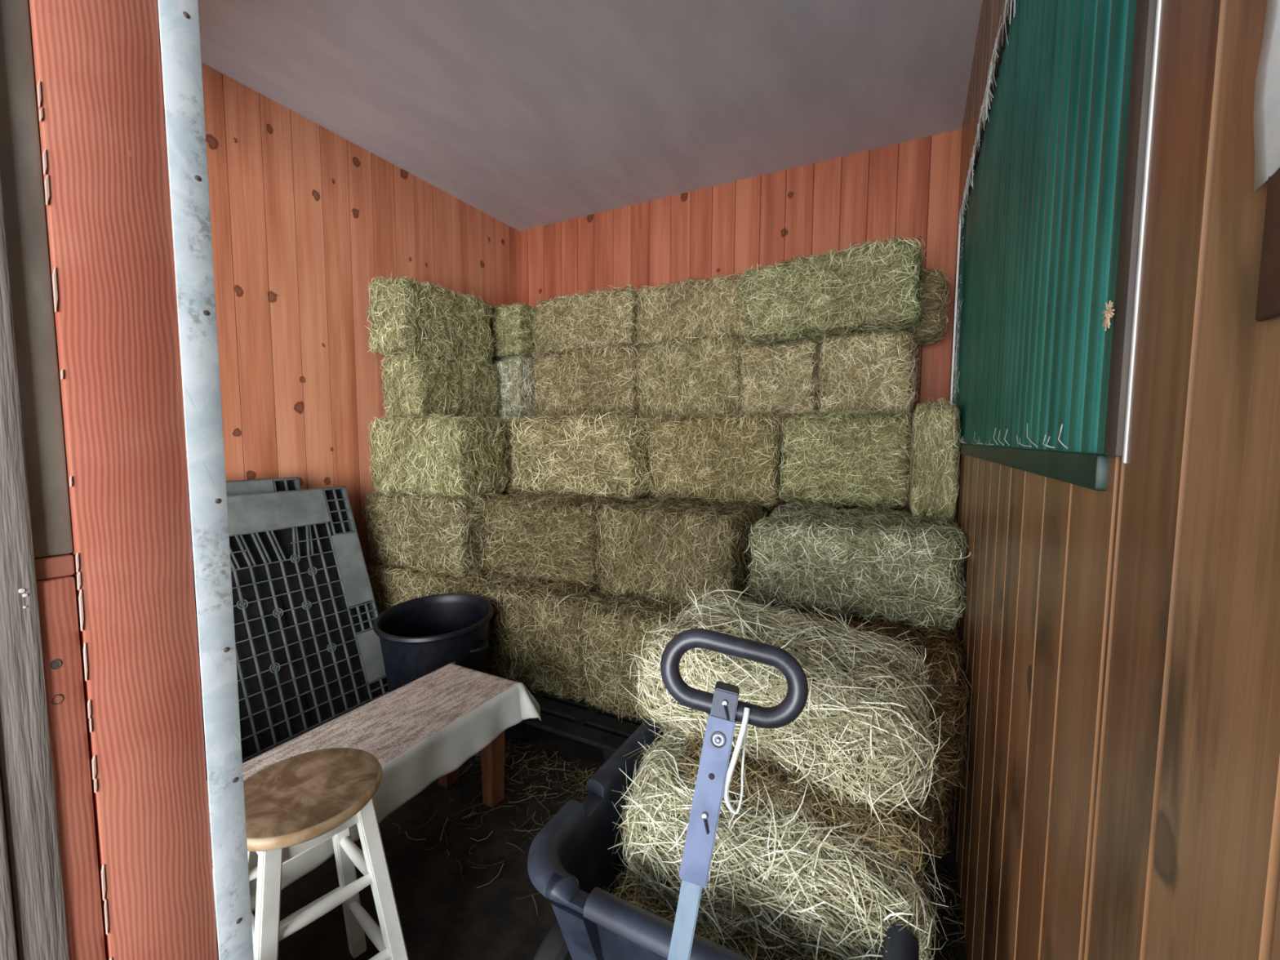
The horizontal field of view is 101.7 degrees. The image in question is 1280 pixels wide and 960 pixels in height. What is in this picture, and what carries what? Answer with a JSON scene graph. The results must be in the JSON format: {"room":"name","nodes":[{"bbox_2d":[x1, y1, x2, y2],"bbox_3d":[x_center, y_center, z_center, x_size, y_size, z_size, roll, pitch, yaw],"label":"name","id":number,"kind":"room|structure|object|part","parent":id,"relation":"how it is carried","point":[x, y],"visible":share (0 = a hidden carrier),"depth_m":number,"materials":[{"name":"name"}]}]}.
{"room":"farm building","nodes":[
{"label":"farm building","id":0,"kind":"room"},
{"bbox_2d":[159,40,522,568],"bbox_3d":[-1.834,-0.450,3.067,0.022,3.126,3.410,3,5,27],"label":"wall","id":1,"kind":"structure","parent":0,"point":[304,216],"depth_m":2.94,"materials":[{"name":"brown wood"}]},
{"bbox_2d":[156,0,982,231],"bbox_3d":[-0.386,-1.964,2.201,3.525,0.040,3.700,3,5,27],"label":"ceiling","id":2,"kind":"structure","parent":0,"point":[527,113],"depth_m":2.58,"materials":[{"name":"paint"}]},
{"bbox_2d":[252,690,966,959],"bbox_3d":[-0.813,1.262,1.652,4.425,0.060,6.400,3,5,27],"label":"floor","id":3,"kind":"structure","parent":0,"point":[442,916],"depth_m":1.62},
{"bbox_2d":[187,476,301,498],"bbox_3d":[-1.978,0.602,2.335,0.410,1.166,1.020,3,5,27],"label":"pallet","id":4,"kind":"object","parent":3,"relation":"on","point":[266,485],"visible":0.02,"depth_m":2.61,"materials":[{"name":"grey plastic"}]},
{"bbox_2d":[188,485,388,780],"bbox_3d":[-1.761,0.627,2.444,0.493,1.111,1.020,3,5,27],"label":"pallet","id":5,"kind":"object","parent":3,"relation":"on","point":[308,652],"visible":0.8,"depth_m":2.54,"materials":[{"name":"grey plastic"}]},
{"bbox_2d":[217,747,408,959],"bbox_3d":[-0.727,0.965,1.149,0.336,0.609,0.336,4,6,39],"label":"wooden stool","id":6,"kind":"object","parent":3,"relation":"on","point":[295,804],"visible":0.83,"depth_m":1.12,"materials":[{"name":"beige paint"}]},
{"bbox_3d":[-0.893,0.981,1.134,0.138,0.579,0.042,0,4,-5],"label":"leg","id":7,"kind":"part","parent":6,"relation":"part of","materials":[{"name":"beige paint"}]},
{"bbox_3d":[-0.711,0.993,0.985,0.042,0.579,0.138,0,4,-5],"label":"leg","id":8,"kind":"part","parent":6,"relation":"part of","materials":[{"name":"beige paint"}]},
{"bbox_3d":[-0.726,0.677,1.126,0.304,0.030,0.304,3,5,27],"label":"seat","id":9,"kind":"part","parent":6,"relation":"part of","materials":[{"name":"brown wood"}]},
{"bbox_3d":[-0.659,0.721,1.075,0.016,0.046,0.143,4,6,39],"label":"apron rail","id":10,"kind":"part","parent":6,"relation":"part of","materials":[{"name":"beige paint"}]},
{"bbox_3d":[-0.743,0.967,1.315,0.042,0.579,0.138,0,4,-5],"label":"leg","id":11,"kind":"part","parent":6,"relation":"part of","materials":[{"name":"beige paint"}]},
{"bbox_3d":[-0.561,0.980,1.166,0.138,0.579,0.042,0,4,-5],"label":"leg","id":12,"kind":"part","parent":6,"relation":"part of","materials":[{"name":"beige paint"}]},
{"bbox_2d":[373,593,493,693],"bbox_3d":[-0.942,0.884,2.423,0.516,0.581,0.515,-1,5,-17],"label":"tub","id":13,"kind":"object","parent":3,"relation":"on","point":[419,637],"visible":0.7,"depth_m":2.34,"materials":[{"name":"black plastic"}]},
{"bbox_3d":[-0.710,0.745,2.326,0.055,0.018,0.117,5,10,27],"label":"rope handle","id":14,"kind":"part","parent":13,"relation":"part of","materials":[{"name":"black plastic"}]},
{"bbox_2d":[438,730,504,808],"bbox_3d":[-0.877,1.020,1.573,0.355,0.434,1.115,3,5,27],"label":"wooden bench","id":15,"kind":"object","parent":3,"relation":"on","point":[492,756],"visible":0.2,"depth_m":1.94,"materials":[{"name":"red wood"}]},
{"bbox_2d":[206,661,541,940],"bbox_3d":[-0.830,0.872,1.580,0.456,0.160,1.190,3,5,27],"label":"throw","id":16,"kind":"object","parent":15,"relation":"on","point":[420,732],"visible":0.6,"depth_m":1.66,"materials":[{"name":"beige fabric"}]},
{"bbox_3d":[-0.758,0.998,2.055,0.065,0.403,0.072,3,5,27],"label":"leg","id":17,"kind":"part","parent":15,"relation":"part of","materials":[{"name":"red wood"}]},
{"bbox_3d":[-0.550,1.007,1.947,0.065,0.403,0.072,3,5,27],"label":"leg","id":18,"kind":"part","parent":15,"relation":"part of","materials":[{"name":"red wood"}]},
{"bbox_2d":[487,672,646,762],"bbox_3d":[-0.350,1.079,2.783,1.300,0.131,1.018,3,5,27],"label":"pallet","id":19,"kind":"object","parent":3,"relation":"on","point":[576,730],"visible":0.05,"depth_m":2.28,"materials":[{"name":"black plastic"}]},
{"bbox_2d":[365,560,509,614],"bbox_3d":[-1.207,0.743,3.205,1.062,0.568,0.600,3,5,27],"label":"hay bale","id":20,"kind":"object","parent":19,"relation":"on","point":[391,586],"visible":0.22,"depth_m":3.00},
{"bbox_2d":[361,488,508,580],"bbox_3d":[-1.259,0.295,3.213,0.929,0.540,0.509,3,5,27],"label":"hay bale","id":21,"kind":"object","parent":20,"relation":"on","point":[447,534],"visible":0.77,"depth_m":2.99},
{"bbox_2d":[366,409,510,501],"bbox_3d":[-1.239,-0.147,3.199,0.873,0.578,0.488,3,5,27],"label":"hay bale","id":22,"kind":"object","parent":21,"relation":"on","point":[464,456],"visible":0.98,"depth_m":3.01},
{"bbox_2d":[377,352,499,420],"bbox_3d":[-1.325,-0.605,3.528,0.416,0.499,0.800,3,5,27],"label":"hay bale","id":23,"kind":"object","parent":22,"relation":"on","point":[420,383],"visible":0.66,"depth_m":3.29},
{"bbox_2d":[364,273,495,366],"bbox_3d":[-1.362,-1.007,3.440,0.431,0.543,0.854,3,5,27],"label":"hay bale","id":24,"kind":"object","parent":23,"relation":"on","point":[407,316],"visible":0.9,"depth_m":3.21},
{"bbox_2d":[467,572,622,702],"bbox_3d":[-0.473,0.784,2.781,0.816,0.582,0.650,3,5,27],"label":"hay bale","id":25,"kind":"object","parent":19,"relation":"on","point":[533,629],"visible":0.63,"depth_m":2.54},
{"bbox_2d":[480,490,637,589],"bbox_3d":[-0.435,0.313,3.044,0.844,0.549,0.693,3,5,27],"label":"hay bale","id":26,"kind":"object","parent":25,"relation":"on","point":[552,535],"visible":0.8,"depth_m":2.80},
{"bbox_2d":[491,409,668,502],"bbox_3d":[-0.455,-0.152,3.357,1.382,0.575,0.703,3,5,27],"label":"hay bale","id":27,"kind":"object","parent":26,"relation":"on","point":[600,455],"visible":0.69,"depth_m":3.01},
{"bbox_2d":[488,355,538,421],"bbox_3d":[-0.914,-0.676,4.074,0.519,0.591,0.623,3,5,27],"label":"hay bale","id":28,"kind":"object","parent":27,"relation":"on","point":[516,394],"visible":0.44,"depth_m":3.80},
{"bbox_2d":[486,302,543,361],"bbox_3d":[-0.926,-1.108,4.059,0.580,0.460,0.690,3,5,27],"label":"hay bale","id":29,"kind":"object","parent":28,"relation":"on","point":[512,326],"visible":0.47,"depth_m":3.76},
{"bbox_2d":[528,341,646,418],"bbox_3d":[-0.320,-0.681,3.841,0.967,0.609,0.598,3,5,27],"label":"hay bale","id":30,"kind":"object","parent":27,"relation":"on","point":[603,380],"visible":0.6,"depth_m":3.60},
{"bbox_2d":[532,283,648,357],"bbox_3d":[-0.310,-1.120,3.818,0.926,0.486,0.577,3,5,27],"label":"hay bale","id":31,"kind":"object","parent":30,"relation":"on","point":[606,317],"visible":0.69,"depth_m":3.60},
{"bbox_2d":[576,592,759,724],"bbox_3d":[0.156,0.806,2.416,0.847,0.571,0.624,3,5,27],"label":"hay bale","id":32,"kind":"object","parent":19,"relation":"on","point":[608,632],"visible":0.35,"depth_m":2.31},
{"bbox_2d":[593,493,767,605],"bbox_3d":[0.217,0.345,2.679,0.813,0.552,0.688,3,5,27],"label":"hay bale","id":33,"kind":"object","parent":32,"relation":"on","point":[668,548],"visible":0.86,"depth_m":2.44},
{"bbox_2d":[644,407,794,510],"bbox_3d":[0.475,-0.129,3.003,0.841,0.565,0.700,3,5,27],"label":"hay bale","id":34,"kind":"object","parent":33,"relation":"on","point":[731,458],"visible":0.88,"depth_m":2.74},
{"bbox_2d":[633,332,748,421],"bbox_3d":[0.388,-0.641,3.476,0.797,0.620,0.570,3,5,27],"label":"hay bale","id":35,"kind":"object","parent":34,"relation":"on","point":[680,378],"visible":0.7,"depth_m":3.27},
{"bbox_2d":[634,271,755,346],"bbox_3d":[0.424,-1.076,3.438,0.880,0.469,0.570,3,5,27],"label":"hay bale","id":36,"kind":"object","parent":35,"relation":"on","point":[684,310],"visible":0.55,"depth_m":3.24},
{"bbox_2d":[737,338,822,419],"bbox_3d":[0.885,-0.587,3.197,0.523,0.549,0.598,3,5,27],"label":"hay bale","id":37,"kind":"object","parent":34,"relation":"on","point":[782,379],"visible":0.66,"depth_m":2.95},
{"bbox_2d":[733,235,927,346],"bbox_3d":[1.003,-0.965,2.789,0.959,0.474,0.478,3,5,29],"label":"hay bale","id":38,"kind":"object","parent":37,"relation":"on","point":[870,286],"visible":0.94,"depth_m":2.60},
{"bbox_2d":[384,737,965,959],"bbox_3d":[-0.022,1.218,1.742,1.987,0.018,0.702,2,5,24],"label":"hay","id":39,"kind":"object","parent":3,"relation":"on","point":[583,776],"visible":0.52,"depth_m":1.93},
{"bbox_2d":[527,628,919,959],"bbox_3d":[0.244,0.732,1.248,0.750,1.066,1.265,3,5,27],"label":"handcart","id":40,"kind":"object","parent":3,"relation":"on","point":[570,860],"visible":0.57,"depth_m":0.93,"materials":[{"name":"black plastic"}]},
{"bbox_2d":[710,731,726,748],"bbox_3d":[0.115,0.381,0.765,0.022,0.023,0.009,3,5,27],"label":"washer","id":41,"kind":"object","parent":40,"relation":"in","point":[717,739],"depth_m":0.76,"materials":[{"name":"silver metal"}]},
{"bbox_2d":[713,733,723,745],"bbox_3d":[0.115,0.381,0.765,0.015,0.015,0.004,1,5,12],"label":"bolt","id":42,"kind":"object","parent":40,"relation":"in","point":[717,738],"depth_m":0.76,"materials":[{"name":"silver metal"}]},
{"bbox_2d":[604,863,851,959],"bbox_3d":[0.309,1.009,1.311,0.753,0.364,0.935,3,5,27],"label":"hay bale","id":43,"kind":"object","parent":40,"relation":"in","point":[637,897],"visible":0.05,"depth_m":1.10},
{"bbox_2d":[607,724,948,959],"bbox_3d":[0.341,0.817,1.296,0.758,0.452,0.739,2,5,25],"label":"hay bale","id":44,"kind":"object","parent":43,"relation":"on","point":[769,871],"visible":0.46,"depth_m":1.04},
{"bbox_2d":[675,721,943,887],"bbox_3d":[0.428,0.694,1.320,0.605,0.243,0.579,2,5,25],"label":"hay bale","id":45,"kind":"object","parent":43,"relation":"on","point":[900,830],"visible":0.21,"depth_m":1.09},
{"bbox_2d":[620,579,955,831],"bbox_3d":[0.390,0.560,1.415,0.816,0.466,0.641,3,5,32],"label":"hay bale","id":46,"kind":"object","parent":45,"relation":"on","point":[861,726],"visible":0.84,"depth_m":1.22},
{"bbox_2d":[723,700,750,814],"bbox_3d":[0.153,0.411,0.778,0.024,0.154,0.069,4,6,43],"label":"cord","id":47,"kind":"object","parent":40,"relation":"hanging from","point":[742,735],"visible":0.97,"depth_m":0.76,"materials":[{"name":"white fabric"}]},
{"bbox_2d":[923,769,957,861],"bbox_3d":[0.861,1.026,2.084,0.715,0.466,0.826,3,5,27],"label":"hay bale","id":48,"kind":"object","parent":3,"relation":"on","point":[940,838],"visible":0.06,"depth_m":1.69},
{"bbox_2d":[764,600,972,798],"bbox_3d":[0.777,0.673,1.913,0.760,0.453,0.967,3,5,27],"label":"hay bale","id":49,"kind":"object","parent":48,"relation":"on","point":[941,645],"visible":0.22,"depth_m":1.51},
{"bbox_2d":[741,500,970,631],"bbox_3d":[0.896,0.314,2.165,0.821,0.409,0.875,3,5,27],"label":"hay bale","id":50,"kind":"object","parent":49,"relation":"on","point":[878,561],"visible":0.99,"depth_m":1.86},
{"bbox_2d":[777,404,913,510],"bbox_3d":[1.086,-0.114,2.708,0.667,0.542,0.681,3,5,27],"label":"hay bale","id":51,"kind":"object","parent":50,"relation":"on","point":[848,458],"visible":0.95,"depth_m":2.47},
{"bbox_2d":[815,328,920,417],"bbox_3d":[1.298,-0.569,2.972,0.546,0.543,0.611,3,5,27],"label":"hay bale","id":52,"kind":"object","parent":51,"relation":"on","point":[873,371],"visible":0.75,"depth_m":2.73},
{"bbox_2d":[816,264,952,350],"bbox_3d":[1.284,-0.979,3.088,1.008,0.447,0.372,3,5,27],"label":"hay bale","id":53,"kind":"object","parent":52,"relation":"on","point":[934,291],"visible":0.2,"depth_m":2.79},
{"bbox_2d":[907,398,961,520],"bbox_3d":[1.348,-0.098,2.406,0.203,0.556,0.776,3,5,27],"label":"hay bale","id":54,"kind":"object","parent":50,"relation":"on","point":[935,446],"visible":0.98,"depth_m":2.11},
{"bbox_2d":[519,128,961,609],"bbox_3d":[0.399,-0.501,3.837,3.265,3.126,0.022,3,5,27],"label":"wall","id":55,"kind":"structure","parent":0,"point":[910,189],"depth_m":3.47,"materials":[{"name":"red wood"}]},
{"bbox_2d":[948,0,1279,959],"bbox_3d":[0.771,-0.282,1.046,0.022,3.126,4.600,3,5,27],"label":"wall","id":56,"kind":"structure","parent":0,"point":[1120,800],"depth_m":0.42,"materials":[{"name":"brown wood"}]},
{"bbox_2d":[950,0,1161,491],"bbox_3d":[0.997,-0.642,1.482,0.043,1.162,2.330,3,5,27],"label":"window curtain","id":57,"kind":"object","parent":56,"relation":"in","point":[1052,229],"depth_m":0.78,"materials":[{"name":"fabric"}]},
{"bbox_3d":[1.510,-0.716,2.470,0.022,1.085,0.070,3,5,27],"label":"frame","id":58,"kind":"part","parent":57,"relation":"part of","materials":[{"name":"silver metal"}]},
{"bbox_3d":[1.002,-1.194,1.444,0.018,0.030,2.320,3,5,27],"label":"head frame","id":59,"kind":"part","parent":57,"relation":"part of","materials":[{"name":"fabric"}]},
{"bbox_2d":[951,0,1067,448],"bbox_3d":[1.026,-0.622,1.573,0.025,1.153,2.204,3,5,27],"label":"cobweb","id":60,"kind":"object","parent":57,"relation":"attached to","point":[988,92],"visible":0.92,"depth_m":1.57},
{"bbox_2d":[1101,300,1114,330],"bbox_3d":[0.472,-0.166,0.525,0.004,0.029,0.037,3,5,27],"label":"tuft","id":61,"kind":"object","parent":57,"relation":"attached to","point":[1108,313],"visible":1,"depth_m":0.52,"materials":[{"name":"beige plant"}]},
{"bbox_3d":[0.474,-0.584,0.471,0.015,1.125,0.036,3,5,27],"label":"frame","id":62,"kind":"part","parent":57,"relation":"part of","materials":[{"name":"silver metal"}]},
{"bbox_2d":[1253,0,1279,191],"bbox_3d":[0.319,-0.321,0.213,0.008,0.312,0.200,3,5,27],"label":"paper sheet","id":63,"kind":"object","parent":56,"relation":"attached to","point":[1266,111],"visible":1,"depth_m":0.30,"materials":[{"name":"white paper"}]},
{"bbox_2d":[1255,168,1279,321],"bbox_3d":[0.355,-0.134,0.288,0.005,0.085,0.030,3,5,27],"label":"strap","id":64,"kind":"object","parent":56,"relation":"hanging from","point":[1268,304],"visible":1,"depth_m":0.29,"materials":[{"name":"brown leather"}]},
{"bbox_3d":[-1.144,-0.279,0.916,3.255,3.126,0.100,3,5,27],"label":"wall","id":65,"kind":"structure","parent":0,"visible":0},
{"bbox_2d":[0,169,69,959],"bbox_3d":[-0.689,0.015,0.541,0.036,2.600,0.069,3,5,27],"label":"door frame","id":66,"kind":"structure","parent":65,"relation":"attached to","point":[33,924],"depth_m":0.56,"materials":[{"name":"grey wood"}]},
{"bbox_2d":[0,0,253,959],"bbox_3d":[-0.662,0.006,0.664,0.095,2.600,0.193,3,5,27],"label":"door","id":67,"kind":"structure","parent":65,"relation":"in","point":[83,162],"depth_m":0.64,"materials":[{"name":"red paint"}]}
]}

